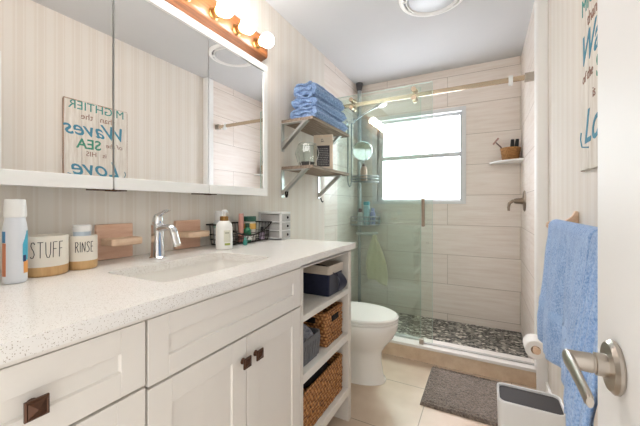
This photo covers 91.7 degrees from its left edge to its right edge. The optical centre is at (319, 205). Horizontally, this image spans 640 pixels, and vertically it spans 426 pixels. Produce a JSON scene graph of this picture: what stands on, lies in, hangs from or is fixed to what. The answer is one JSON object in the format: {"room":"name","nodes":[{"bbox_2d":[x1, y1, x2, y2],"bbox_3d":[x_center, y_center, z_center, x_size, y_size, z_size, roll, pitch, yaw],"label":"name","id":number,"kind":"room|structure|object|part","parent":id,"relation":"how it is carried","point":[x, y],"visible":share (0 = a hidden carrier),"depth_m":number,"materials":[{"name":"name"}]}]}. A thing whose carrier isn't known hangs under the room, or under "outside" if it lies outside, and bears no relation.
{"room":"bathroom","nodes":[
{"label":"bathroom","id":0,"kind":"room"},
{"bbox_2d":[0,0,357,301],"bbox_3d":[-0.420,-0.089,2.017,0.120,2.478,3.610,0,0,28],"label":"wall","id":1,"kind":"structure","parent":0,"point":[292,60],"depth_m":2.10,"materials":[{"name":"paper"}]},
{"bbox_2d":[0,0,267,195],"bbox_3d":[-0.672,-0.431,1.273,0.132,0.767,1.309,0,0,28],"label":"medicine cabinet","id":2,"kind":"object","parent":1,"relation":"attached to","point":[96,95],"visible":1,"depth_m":1.10,"materials":[{"name":"white paint"}]},
{"bbox_2d":[0,0,111,176],"bbox_3d":[-0.822,-0.436,0.868,0.005,0.680,0.452,0,0,28],"label":"mirror","id":3,"kind":"object","parent":2,"relation":"attached to","point":[56,55],"depth_m":0.93,"materials":[{"name":"beige mirror"}]},
{"bbox_3d":[-0.826,-0.434,0.870,0.028,0.761,0.452,0,0,28],"label":"door","id":4,"kind":"part","parent":2,"relation":"part of","materials":[{"name":"white paint"}]},
{"bbox_3d":[-0.621,-0.434,1.258,0.028,0.761,0.413,0,0,28],"label":"door","id":5,"kind":"part","parent":2,"relation":"part of","materials":[{"name":"white paint"}]},
{"bbox_2d":[114,0,207,183],"bbox_3d":[-0.616,-0.436,1.255,0.005,0.680,0.412,0,0,28],"label":"mirror","id":6,"kind":"object","parent":2,"relation":"attached to","point":[161,57],"depth_m":1.22,"materials":[{"name":"silver metal"}]},
{"bbox_2d":[208,38,262,187],"bbox_3d":[-0.424,-0.436,1.617,0.005,0.680,0.400,0,0,28],"label":"mirror","id":7,"kind":"object","parent":2,"relation":"attached to","point":[235,81],"depth_m":1.58,"materials":[{"name":"silver metal"}]},
{"bbox_3d":[-0.421,-0.434,1.634,0.028,0.761,0.436,0,0,28],"label":"door","id":8,"kind":"part","parent":2,"relation":"part of","materials":[{"name":"white paint"}]},
{"bbox_2d":[164,0,273,61],"bbox_3d":[-0.620,-0.963,1.302,0.196,0.153,1.358,0,0,28],"label":"vanity light","id":9,"kind":"object","parent":1,"relation":"attached to","point":[218,17],"visible":0.99,"depth_m":1.60,"materials":[{"name":"brown wood"}]},
{"bbox_2d":[209,6,220,20],"bbox_3d":[-0.510,-0.944,1.521,0.034,0.062,0.062,0,0,28],"label":"socket","id":10,"kind":"object","parent":9,"relation":"attached to","point":[213,14],"depth_m":1.51,"materials":[{"name":"gold metal"}]},
{"bbox_3d":[-0.458,-0.944,1.493,0.090,0.080,0.080,0,0,28],"label":"bulb","id":11,"kind":"part","parent":9,"relation":"part of","materials":[{"name":"white glass"}]},
{"bbox_2d":[233,23,242,35],"bbox_3d":[-0.435,-0.944,1.664,0.034,0.062,0.062,0,0,28],"label":"socket","id":12,"kind":"object","parent":9,"relation":"attached to","point":[237,31],"depth_m":1.65,"materials":[{"name":"gold metal"}]},
{"bbox_3d":[-0.382,-0.944,1.636,0.090,0.080,0.080,0,0,28],"label":"bulb","id":13,"kind":"part","parent":9,"relation":"part of","materials":[{"name":"white glass"}]},
{"bbox_2d":[253,38,262,48],"bbox_3d":[-0.359,-0.944,1.807,0.034,0.062,0.062,0,0,28],"label":"socket","id":14,"kind":"object","parent":9,"relation":"attached to","point":[257,44],"depth_m":1.79,"materials":[{"name":"gold metal"}]},
{"bbox_3d":[-0.306,-0.944,1.779,0.090,0.080,0.080,0,0,28],"label":"bulb","id":15,"kind":"part","parent":9,"relation":"part of","materials":[{"name":"white glass"}]},
{"bbox_2d":[281,116,348,151],"bbox_3d":[-0.013,-0.485,2.384,0.253,0.217,0.630,0,0,28],"label":"wall shelf","id":16,"kind":"object","parent":1,"relation":"attached to","point":[311,125],"visible":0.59,"depth_m":2.20,"materials":[{"name":"brown wood"}]},
{"bbox_2d":[290,106,347,131],"bbox_3d":[0.009,-0.639,2.377,0.224,0.095,0.556,0,0,28],"label":"folded towel","id":17,"kind":"object","parent":16,"relation":"on","point":[310,110],"visible":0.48,"depth_m":2.17,"materials":[{"name":"blue fabric"}]},
{"bbox_2d":[291,94,346,121],"bbox_3d":[0.008,-0.720,2.376,0.209,0.091,0.536,0,0,28],"label":"folded towel","id":18,"kind":"object","parent":17,"relation":"on","point":[301,101],"visible":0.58,"depth_m":2.18,"materials":[{"name":"blue fabric"}]},
{"bbox_2d":[294,81,344,110],"bbox_3d":[0.007,-0.810,2.376,0.196,0.109,0.514,0,0,28],"label":"folded towel","id":19,"kind":"object","parent":18,"relation":"on","point":[308,88],"visible":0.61,"depth_m":2.19,"materials":[{"name":"blue fabric"}]},
{"bbox_2d":[281,165,348,198],"bbox_3d":[-0.013,-0.162,2.384,0.253,0.217,0.630,0,0,28],"label":"wall shelf","id":20,"kind":"object","parent":1,"relation":"attached to","point":[315,170],"visible":1,"depth_m":2.19,"materials":[{"name":"brown wood"}]},
{"bbox_2d":[295,142,318,164],"bbox_3d":[-0.092,-0.354,2.205,0.170,0.168,0.173,0,0,28],"label":"glass vase","id":21,"kind":"object","parent":20,"relation":"on","point":[304,162],"visible":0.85,"depth_m":2.17,"materials":[{"name":"clear glass"}]},
{"bbox_2d":[313,134,332,168],"bbox_3d":[0.025,-0.406,2.378,0.152,0.268,0.016,0,0,14],"label":"framed print","id":22,"kind":"object","parent":20,"relation":"on","point":[324,143],"visible":0.86,"depth_m":2.38,"materials":[{"name":"brown wood"}]},
{"bbox_2d":[346,102,386,186],"bbox_3d":[0.448,-0.594,3.077,0.418,0.825,0.137,0,0,25],"label":"handheld shower","id":23,"kind":"object","parent":1,"relation":"attached to","point":[380,105],"visible":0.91,"depth_m":3.09,"materials":[{"name":"silver metal"}]},
{"bbox_2d":[265,0,533,85],"bbox_3d":[0.336,-1.388,1.616,1.832,0.120,3.610,0,0,28],"label":"ceiling","id":24,"kind":"structure","parent":0,"point":[369,42],"depth_m":2.41,"materials":[{"name":"paint"}]},
{"bbox_2d":[398,0,462,16],"bbox_3d":[0.714,-1.312,1.964,0.424,0.030,0.424,0,0,28],"label":"ceiling light","id":25,"kind":"object","parent":24,"relation":"in","point":[418,8],"visible":1,"depth_m":2.04,"materials":[{"name":"white glass"}]},
{"bbox_2d":[327,353,535,425],"bbox_3d":[0.095,1.210,1.161,1.832,0.120,2.580,0,0,28],"label":"floor","id":26,"kind":"structure","parent":0,"point":[395,402],"depth_m":1.80,"materials":[{"name":"tile"}]},
{"bbox_2d":[0,250,350,425],"bbox_3d":[-0.472,0.692,1.103,0.642,0.917,1.625,0,0,28],"label":"vanity cabinet","id":27,"kind":"object","parent":26,"relation":"on","point":[232,357],"visible":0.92,"depth_m":0.79,"materials":[{"name":"paint"}]},
{"bbox_3d":[-0.450,0.318,0.490,0.028,0.031,0.031,0,0,28],"label":"knob","id":28,"kind":"part","parent":27,"relation":"part of","materials":[{"name":"brown metal"}]},
{"bbox_3d":[-0.477,0.316,0.488,0.020,0.137,0.406,0,0,28],"label":"drawer","id":29,"kind":"part","parent":27,"relation":"part of","materials":[{"name":"paint"}]},
{"bbox_3d":[-0.477,0.550,0.488,0.020,0.320,0.406,0,0,28],"label":"drawer","id":30,"kind":"part","parent":27,"relation":"part of","materials":[{"name":"paint"}]},
{"bbox_3d":[-0.216,0.242,0.980,0.020,0.019,1.528,0,0,28],"label":"rail","id":31,"kind":"part","parent":27,"relation":"part of","materials":[{"name":"paint"}]},
{"bbox_2d":[0,239,355,364],"bbox_3d":[-0.471,0.285,1.115,0.634,0.164,1.648,0,0,28],"label":"countertop","id":32,"kind":"structure","parent":27,"relation":"on","point":[39,314],"depth_m":0.77,"materials":[{"name":"stone"}]},
{"bbox_2d":[2,199,27,283],"bbox_3d":[-0.801,0.093,0.816,0.048,0.219,0.048,0,0,28],"label":"wash bottle","id":33,"kind":"object","parent":32,"relation":"on","point":[14,229],"visible":1,"depth_m":0.80,"materials":[{"name":"white plastic"}]},
{"bbox_2d":[28,234,68,277],"bbox_3d":[-0.809,0.145,0.916,0.107,0.114,0.106,0,0,28],"label":"canister","id":34,"kind":"object","parent":32,"relation":"on","point":[48,254],"visible":0.91,"depth_m":0.88,"materials":[{"name":"white ceramic"}]},
{"bbox_2d":[69,234,97,269],"bbox_3d":[-0.769,0.149,1.004,0.083,0.106,0.082,0,0,28],"label":"canister","id":35,"kind":"object","parent":32,"relation":"on","point":[83,250],"visible":0.88,"depth_m":0.97,"materials":[{"name":"white ceramic"}]},
{"bbox_2d":[72,225,91,235],"bbox_3d":[-0.769,0.112,1.004,0.049,0.099,0.049,0,0,28],"label":"jar","id":36,"kind":"object","parent":35,"relation":"in","point":[78,230],"visible":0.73,"depth_m":0.99,"materials":[{"name":"white plastic"}]},
{"bbox_3d":[-0.769,0.073,1.004,0.049,0.021,0.049,0,0,28],"label":"lid","id":37,"kind":"part","parent":36,"relation":"part of","materials":[{"name":"white plastic"}]},
{"bbox_2d":[94,223,141,260],"bbox_3d":[-0.752,0.136,1.167,0.089,0.132,0.133,0,0,28],"label":"soap shelf","id":38,"kind":"object","parent":32,"relation":"on","point":[114,240],"visible":0.89,"depth_m":1.16,"materials":[{"name":"brown wood"}]},
{"bbox_2d":[148,209,180,259],"bbox_3d":[-0.581,0.108,1.165,0.151,0.189,0.054,0,0,28],"label":"faucet","id":39,"kind":"object","parent":32,"relation":"on","point":[158,227],"visible":1,"depth_m":1.17,"materials":[{"name":"silver metal"}]},
{"bbox_3d":[-0.598,0.042,1.174,0.088,0.055,0.039,0,0,28],"label":"lever","id":40,"kind":"part","parent":39,"relation":"part of","materials":[{"name":"silver metal"}]},
{"bbox_3d":[-0.566,0.110,1.157,0.117,0.083,0.035,0,0,28],"label":"spout","id":41,"kind":"part","parent":39,"relation":"part of","materials":[{"name":"silver metal"}]},
{"bbox_2d":[131,259,249,281],"bbox_3d":[-0.421,0.300,1.078,0.297,0.135,0.472,0,0,28],"label":"sink basin","id":42,"kind":"object","parent":32,"relation":"in","point":[182,270],"depth_m":1.20,"materials":[{"name":"white ceramic"}]},
{"bbox_2d":[174,220,209,249],"bbox_3d":[-0.598,0.136,1.458,0.089,0.132,0.140,0,0,28],"label":"soap shelf","id":43,"kind":"object","parent":32,"relation":"on","point":[189,231],"visible":0.97,"depth_m":1.46,"materials":[{"name":"brown wood"}]},
{"bbox_2d":[216,210,232,249],"bbox_3d":[-0.446,0.111,1.446,0.076,0.183,0.076,0,0,28],"label":"lotion bottle","id":44,"kind":"object","parent":32,"relation":"on","point":[224,229],"visible":1,"depth_m":1.42,"materials":[{"name":"white plastic"}]},
{"bbox_2d":[206,221,271,244],"bbox_3d":[-0.427,0.147,1.693,0.145,0.106,0.367,0,0,28],"label":"wire basket","id":45,"kind":"object","parent":32,"relation":"on","point":[212,224],"visible":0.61,"depth_m":1.68,"materials":[{"name":"black metal"}]},
{"bbox_2d":[213,211,222,243],"bbox_3d":[-0.514,0.111,1.581,0.057,0.166,0.057,0,0,28],"label":"bottle","id":46,"kind":"object","parent":45,"relation":"in","point":[218,214],"visible":0.38,"depth_m":1.56,"materials":[{"name":"white plastic"}]},
{"bbox_2d":[238,213,243,241],"bbox_3d":[-0.421,0.119,1.659,0.032,0.150,0.032,0,0,-17],"label":"tube","id":47,"kind":"object","parent":45,"relation":"in","point":[241,216],"visible":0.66,"depth_m":1.65,"materials":[{"name":"pink plastic"}]},
{"bbox_2d":[244,223,251,241],"bbox_3d":[-0.391,0.144,1.670,0.043,0.099,0.043,0,0,28],"label":"dropper bottle","id":48,"kind":"object","parent":45,"relation":"in","point":[247,229],"visible":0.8,"depth_m":1.66,"materials":[{"name":"green glass"}]},
{"bbox_2d":[244,216,255,240],"bbox_3d":[-0.396,0.127,1.739,0.076,0.134,0.076,0,0,28],"label":"jar","id":49,"kind":"object","parent":45,"relation":"in","point":[247,219],"visible":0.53,"depth_m":1.71,"materials":[{"name":"green plastic"}]},
{"bbox_3d":[-0.396,0.075,1.739,0.076,0.029,0.076,0,0,28],"label":"lid","id":50,"kind":"part","parent":49,"relation":"part of","materials":[{"name":"green plastic"}]},
{"bbox_2d":[259,227,264,238],"bbox_3d":[-0.334,0.158,1.791,0.032,0.071,0.032,0,0,28],"label":"nail polish","id":51,"kind":"object","parent":45,"relation":"in","point":[261,228],"visible":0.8,"depth_m":1.78,"materials":[{"name":"black plastic"}]},
{"bbox_2d":[258,211,290,239],"bbox_3d":[-0.272,0.120,1.885,0.186,0.164,0.096,0,0,28],"label":"drawer organizer","id":52,"kind":"object","parent":32,"relation":"on","point":[279,229],"visible":0.84,"depth_m":1.84,"materials":[{"name":"white plastic"}]},
{"bbox_3d":[-0.274,0.074,1.887,0.161,0.037,0.078,0,0,28],"label":"drawer","id":53,"kind":"part","parent":52,"relation":"part of","materials":[{"name":"white plastic"}]},
{"bbox_3d":[-0.274,0.125,1.887,0.161,0.037,0.078,0,0,28],"label":"drawer","id":54,"kind":"part","parent":52,"relation":"part of","materials":[{"name":"white plastic"}]},
{"bbox_3d":[-0.274,0.175,1.887,0.161,0.037,0.078,0,0,28],"label":"drawer","id":55,"kind":"part","parent":52,"relation":"part of","materials":[{"name":"white plastic"}]},
{"bbox_3d":[-0.200,0.072,1.848,0.006,0.042,0.080,0,0,28],"label":"drawer","id":56,"kind":"part","parent":52,"relation":"part of","materials":[{"name":"white plastic"}]},
{"bbox_3d":[-0.200,0.123,1.848,0.006,0.042,0.080,0,0,28],"label":"drawer","id":57,"kind":"part","parent":52,"relation":"part of","materials":[{"name":"white plastic"}]},
{"bbox_3d":[-0.200,0.174,1.848,0.006,0.042,0.080,0,0,28],"label":"drawer","id":58,"kind":"part","parent":52,"relation":"part of","materials":[{"name":"white plastic"}]},
{"bbox_3d":[-0.306,0.725,0.811,0.020,0.651,0.312,0,0,28],"label":"door","id":59,"kind":"part","parent":27,"relation":"part of","materials":[{"name":"paint"}]},
{"bbox_3d":[-0.220,0.466,0.923,0.028,0.031,0.031,0,0,28],"label":"knob","id":60,"kind":"part","parent":27,"relation":"part of","materials":[{"name":"brown metal"}]},
{"bbox_3d":[-0.193,0.466,0.974,0.028,0.031,0.031,0,0,28],"label":"knob","id":61,"kind":"part","parent":27,"relation":"part of","materials":[{"name":"brown metal"}]},
{"bbox_3d":[-0.158,0.725,1.088,0.020,0.651,0.312,0,0,28],"label":"door","id":62,"kind":"part","parent":27,"relation":"part of","materials":[{"name":"paint"}]},
{"bbox_2d":[303,326,320,366],"bbox_3d":[-0.121,0.624,1.395,0.198,0.110,0.174,0,0,28],"label":"basket","id":63,"kind":"object","parent":27,"relation":"on","point":[311,345],"visible":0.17,"depth_m":1.35,"materials":[{"name":"grey fabric"}]},
{"bbox_2d":[303,324,312,340],"bbox_3d":[-0.095,0.596,1.424,0.146,0.106,0.085,0,0,28],"label":"folded cloth","id":64,"kind":"object","parent":63,"relation":"in","point":[307,333],"visible":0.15,"depth_m":1.39,"materials":[{"name":"grey fabric"}]},
{"bbox_2d":[303,352,342,425],"bbox_3d":[-0.112,0.879,1.529,0.310,0.188,0.430,0,0,28],"label":"woven basket","id":65,"kind":"object","parent":27,"relation":"on","point":[321,393],"visible":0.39,"depth_m":1.45,"materials":[{"name":"wicker"}]},
{"bbox_2d":[303,301,342,347],"bbox_3d":[-0.053,0.597,1.629,0.300,0.168,0.200,0,0,28],"label":"woven basket","id":66,"kind":"object","parent":27,"relation":"on","point":[328,320],"visible":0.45,"depth_m":1.52,"materials":[{"name":"wicker"}]},
{"bbox_2d":[303,260,346,296],"bbox_3d":[-0.046,0.368,1.629,0.367,0.146,0.171,0,0,28],"label":"fabric bin","id":67,"kind":"object","parent":27,"relation":"on","point":[327,280],"visible":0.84,"depth_m":1.53,"materials":[{"name":"blue fabric"}]},
{"bbox_2d":[303,332,347,383],"bbox_3d":[-0.225,0.698,1.587,0.605,0.036,0.464,0,0,28],"label":"shelf","id":68,"kind":"object","parent":27,"relation":"attached to","point":[324,354],"depth_m":1.42,"materials":[{"name":"paint"}]},
{"bbox_2d":[303,288,347,321],"bbox_3d":[-0.225,0.455,1.587,0.605,0.026,0.464,0,0,28],"label":"shelf","id":69,"kind":"object","parent":27,"relation":"attached to","point":[312,304],"depth_m":1.43,"materials":[{"name":"paint"}]},
{"bbox_2d":[314,387,347,425],"bbox_3d":[-0.225,0.991,1.587,0.605,0.038,0.464,0,0,28],"label":"shelf","id":70,"kind":"object","parent":27,"relation":"attached to","point":[340,398],"depth_m":1.50,"materials":[{"name":"paint"}]},
{"bbox_2d":[351,302,398,385],"bbox_3d":[0.164,0.762,2.160,0.759,0.775,0.420,0,0,28],"label":"toilet","id":71,"kind":"object","parent":26,"relation":"on","point":[373,326],"visible":0.32,"depth_m":1.99,"materials":[{"name":"ceramic"}]},
{"bbox_3d":[0.278,0.744,2.100,0.501,0.016,0.378,0,0,28],"label":"seat","id":72,"kind":"part","parent":71,"relation":"part of","materials":[{"name":"ceramic"}]},
{"bbox_3d":[0.279,0.721,2.099,0.499,0.028,0.380,0,0,28],"label":"lid","id":73,"kind":"part","parent":71,"relation":"part of","materials":[{"name":"ceramic"}]},
{"bbox_2d":[420,366,525,425],"bbox_3d":[0.945,1.139,1.855,0.594,0.021,0.462,0,0,28],"label":"bath mat","id":74,"kind":"object","parent":26,"relation":"on","point":[467,396],"visible":0.75,"depth_m":1.85,"materials":[{"name":"grey fabric"}]},
{"bbox_2d":[497,382,565,425],"bbox_3d":[0.813,0.948,1.206,0.218,0.404,0.148,0,0,28],"label":"trash bin","id":75,"kind":"object","parent":26,"relation":"on","point":[516,405],"visible":0.95,"depth_m":1.18,"materials":[{"name":"white plastic"}]},
{"bbox_3d":[0.813,0.763,1.206,0.200,0.014,0.130,0,0,28],"label":"lid","id":76,"kind":"part","parent":75,"relation":"part of","materials":[{"name":"grey plastic"}]},
{"bbox_2d":[361,56,520,331],"bbox_3d":[1.132,-0.089,3.169,1.542,2.478,0.120,0,0,28],"label":"wall","id":77,"kind":"structure","parent":0,"point":[477,242],"depth_m":2.96,"materials":[{"name":"tile"}]},
{"bbox_2d":[372,106,465,203],"bbox_3d":[1.002,-0.482,3.214,0.927,0.935,0.102,0,0,28],"label":"window","id":78,"kind":"structure","parent":77,"relation":"in","point":[402,143],"depth_m":3.20,"materials":[{"name":"white glass"}]},
{"bbox_3d":[1.008,-0.284,3.202,0.837,0.475,0.022,0,0,28],"label":"sash","id":79,"kind":"part","parent":78,"relation":"part of","materials":[{"name":"white glass"}]},
{"bbox_3d":[1.019,-0.694,3.224,0.837,0.432,0.022,0,0,28],"label":"sash","id":80,"kind":"part","parent":78,"relation":"part of","materials":[{"name":"white glass"}]},
{"bbox_3d":[1.034,-0.686,3.217,0.780,0.392,0.006,0,0,28],"label":"pane","id":81,"kind":"part","parent":78,"relation":"part of","materials":[{"name":"white glass"}]},
{"bbox_3d":[1.022,-0.277,3.195,0.780,0.435,0.006,0,0,28],"label":"pane","id":82,"kind":"part","parent":78,"relation":"part of","materials":[{"name":"white glass"}]},
{"bbox_2d":[388,312,528,386],"bbox_3d":[0.974,1.199,2.817,1.832,0.142,0.890,0,0,28],"label":"floor","id":83,"kind":"structure","parent":0,"point":[475,336],"depth_m":2.71,"materials":[{"name":"stone"}]},
{"bbox_2d":[350,82,379,301],"bbox_3d":[0.489,-0.100,3.308,0.281,2.454,0.250,0,0,28],"label":"caddy","id":84,"kind":"object","parent":83,"relation":"on","point":[359,85],"visible":0.93,"depth_m":3.36,"materials":[{"name":"silver plastic"}]},
{"bbox_2d":[356,82,362,90],"bbox_3d":[0.429,-1.285,3.378,0.072,0.084,0.072,0,0,28],"label":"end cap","id":85,"kind":"object","parent":84,"relation":"on","point":[359,85],"depth_m":3.35,"materials":[{"name":"black plastic"}]},
{"bbox_2d":[357,209,362,224],"bbox_3d":[0.427,0.119,3.289,0.060,0.170,0.060,0,0,28],"label":"shampoo bottle","id":86,"kind":"object","parent":84,"relation":"in","point":[360,213],"visible":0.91,"depth_m":3.27,"materials":[{"name":"white plastic"}]},
{"bbox_2d":[352,141,372,162],"bbox_3d":[0.444,-0.559,3.257,0.148,0.234,0.169,0,0,-44],"label":"mirror","id":87,"kind":"object","parent":84,"relation":"attached to","point":[362,150],"visible":1,"depth_m":3.25,"materials":[{"name":"silver metal"}]},
{"bbox_2d":[360,164,366,180],"bbox_3d":[0.460,-0.343,3.254,0.072,0.184,0.072,0,0,28],"label":"soap bottle","id":88,"kind":"object","parent":84,"relation":"in","point":[363,171],"visible":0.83,"depth_m":3.23,"materials":[{"name":"beige plastic"}]},
{"bbox_2d":[350,216,379,225],"bbox_3d":[0.482,0.163,3.289,0.321,0.097,0.190,0,0,6],"label":"basket","id":89,"kind":"object","parent":84,"relation":"on","point":[365,217],"depth_m":3.21,"materials":[{"name":"grey plastic"}]},
{"bbox_2d":[352,175,378,182],"bbox_3d":[0.481,-0.280,3.296,0.294,0.072,0.175,0,0,6],"label":"basket","id":90,"kind":"object","parent":84,"relation":"on","point":[358,178],"depth_m":3.25,"materials":[{"name":"grey metal"}]},
{"bbox_2d":[363,202,369,224],"bbox_3d":[0.491,0.082,3.272,0.060,0.244,0.040,0,0,28],"label":"bottle","id":91,"kind":"object","parent":84,"relation":"in","point":[366,204],"visible":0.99,"depth_m":3.25,"materials":[{"name":"teal plastic"}]},
{"bbox_2d":[370,208,374,224],"bbox_3d":[0.551,0.117,3.245,0.056,0.175,0.056,0,0,28],"label":"wash bottle","id":92,"kind":"object","parent":84,"relation":"in","point":[372,213],"visible":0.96,"depth_m":3.22,"materials":[{"name":"blue plastic"}]},
{"bbox_2d":[366,235,387,286],"bbox_3d":[0.569,0.555,3.127,0.224,0.511,0.040,0,0,28],"label":"washcloth","id":93,"kind":"object","parent":84,"relation":"hanging from","point":[376,267],"visible":1,"depth_m":3.13,"materials":[{"name":"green fabric"}]},
{"bbox_2d":[521,5,533,360],"bbox_3d":[1.665,-0.089,2.348,0.170,2.478,1.070,0,0,28],"label":"wall","id":94,"kind":"structure","parent":0,"point":[527,56],"depth_m":2.34,"materials":[{"name":"paint"}]},
{"bbox_2d":[343,71,533,108],"bbox_3d":[0.703,-0.826,2.360,1.540,0.071,0.048,0,0,28],"label":"shower rail","id":95,"kind":"object","parent":94,"relation":"attached to","point":[529,76],"visible":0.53,"depth_m":2.22,"materials":[{"name":"metal"}]},
{"bbox_2d":[341,81,432,342],"bbox_3d":[0.488,0.052,2.453,0.762,1.917,0.106,0,0,28],"label":"door","id":96,"kind":"structure","parent":95,"relation":"hanging from","point":[414,98],"depth_m":2.27,"materials":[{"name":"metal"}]},
{"bbox_3d":[0.758,0.052,2.274,0.022,0.205,0.044,0,0,28],"label":"pull handle","id":97,"kind":"part","parent":96,"relation":"part of","materials":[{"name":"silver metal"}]},
{"bbox_2d":[382,342,535,387],"bbox_3d":[0.733,1.100,2.363,1.592,0.100,0.138,0,0,28],"label":"trim","id":98,"kind":"structure","parent":94,"relation":"attached to","point":[522,377],"depth_m":2.14,"materials":[{"name":"tile"}]},
{"bbox_2d":[390,334,535,372],"bbox_3d":[0.711,1.039,2.372,1.546,0.022,0.156,0,0,28],"label":"trim","id":99,"kind":"structure","parent":94,"relation":"attached to","point":[396,339],"depth_m":2.17,"materials":[{"name":"white stone"}]},
{"bbox_2d":[395,333,533,365],"bbox_3d":[0.705,1.008,2.365,1.539,0.040,0.090,0,0,28],"label":"track","id":100,"kind":"object","parent":99,"relation":"on","point":[421,340],"visible":0.7,"depth_m":2.19,"materials":[{"name":"metal"}]},
{"bbox_2d":[490,158,523,164],"bbox_3d":[1.620,-0.382,2.708,0.245,0.014,0.235,0,0,28],"label":"corner shelf","id":101,"kind":"object","parent":94,"relation":"attached to","point":[518,160],"visible":1,"depth_m":2.67,"materials":[{"name":"white paint"}]},
{"bbox_2d":[500,146,520,159],"bbox_3d":[1.668,-0.447,2.720,0.160,0.114,0.160,0,0,28],"label":"wicker basket","id":102,"kind":"object","parent":101,"relation":"on","point":[513,152],"visible":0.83,"depth_m":2.66,"materials":[{"name":"wicker"}]},
{"bbox_2d":[507,190,525,211],"bbox_3d":[1.590,-0.035,2.519,0.124,0.170,0.170,0,0,28],"label":"shower valve","id":103,"kind":"object","parent":94,"relation":"attached to","point":[522,200],"visible":0.98,"depth_m":2.49,"materials":[{"name":"silver metal"}]},
{"bbox_3d":[1.583,-0.009,2.522,0.110,0.109,0.056,0,0,28],"label":"lever","id":104,"kind":"part","parent":103,"relation":"part of","materials":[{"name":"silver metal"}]},
{"bbox_2d":[534,0,547,391],"bbox_3d":[1.363,-0.089,1.916,0.058,2.478,0.087,0,0,28],"label":"trim","id":105,"kind":"structure","parent":94,"relation":"attached to","point":[540,6],"depth_m":1.88,"materials":[{"name":"white paint"}]},
{"bbox_2d":[537,219,597,412],"bbox_3d":[0.796,0.294,1.004,0.114,0.478,0.553,0,0,28],"label":"bath towel","id":106,"kind":"object","parent":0,"point":[568,243],"visible":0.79,"depth_m":0.99,"materials":[{"name":"blue fabric"}]},
{"bbox_2d":[548,0,597,425],"bbox_3d":[0.837,-0.089,0.733,0.120,2.478,2.520,0,0,28],"label":"wall","id":107,"kind":"structure","parent":0,"point":[570,189],"depth_m":1.48,"materials":[{"name":"paint"}]},
{"bbox_2d":[533,346,540,354],"bbox_3d":[1.098,0.680,1.500,0.137,0.052,0.183,0,0,28],"label":"toilet roll holder","id":108,"kind":"object","parent":107,"relation":"attached to","point":[536,350],"visible":0.24,"depth_m":1.45,"materials":[{"name":"brown wood"}]},
{"bbox_2d":[523,334,544,358],"bbox_3d":[1.048,0.688,1.517,0.088,0.088,0.099,0,0,28],"label":"toilet roll","id":109,"kind":"object","parent":108,"relation":"on","point":[529,340],"visible":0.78,"depth_m":1.48,"materials":[{"name":"paper"}]},
{"bbox_2d":[545,382,551,393],"bbox_3d":[0.807,1.105,0.821,0.014,0.090,2.366,0,0,28],"label":"baseboard","id":110,"kind":"structure","parent":107,"relation":"attached to","point":[547,388],"depth_m":1.83,"materials":[{"name":"white paint"}]},
{"bbox_2d":[546,211,578,227],"bbox_3d":[0.795,0.064,0.900,0.106,0.082,0.887,0,0,28],"label":"towel bar","id":111,"kind":"object","parent":107,"relation":"attached to","point":[574,218],"visible":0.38,"depth_m":1.25,"materials":[{"name":"brown wood"}]},
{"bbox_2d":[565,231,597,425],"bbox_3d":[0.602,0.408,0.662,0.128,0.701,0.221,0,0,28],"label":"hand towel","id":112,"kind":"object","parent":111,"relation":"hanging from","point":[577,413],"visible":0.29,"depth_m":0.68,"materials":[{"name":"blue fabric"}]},
{"bbox_2d":[580,0,597,171],"bbox_3d":[0.889,-0.442,0.981,0.018,0.633,0.441,0,0,28],"label":"wall sign","id":113,"kind":"object","parent":107,"relation":"attached to","point":[588,8],"visible":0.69,"depth_m":1.08,"materials":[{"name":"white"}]},
{"bbox_2d":[562,0,639,425],"bbox_3d":[0.297,0.129,0.218,0.100,2.018,0.763,0,0,28],"label":"door","id":114,"kind":"structure","parent":107,"relation":"in","point":[616,363],"depth_m":0.46,"materials":[{"name":"paint"}]},
{"bbox_3d":[0.388,0.242,0.438,0.056,0.033,0.130,0,0,28],"label":"lever","id":115,"kind":"part","parent":114,"relation":"part of","materials":[{"name":"silver metal"}]}
]}

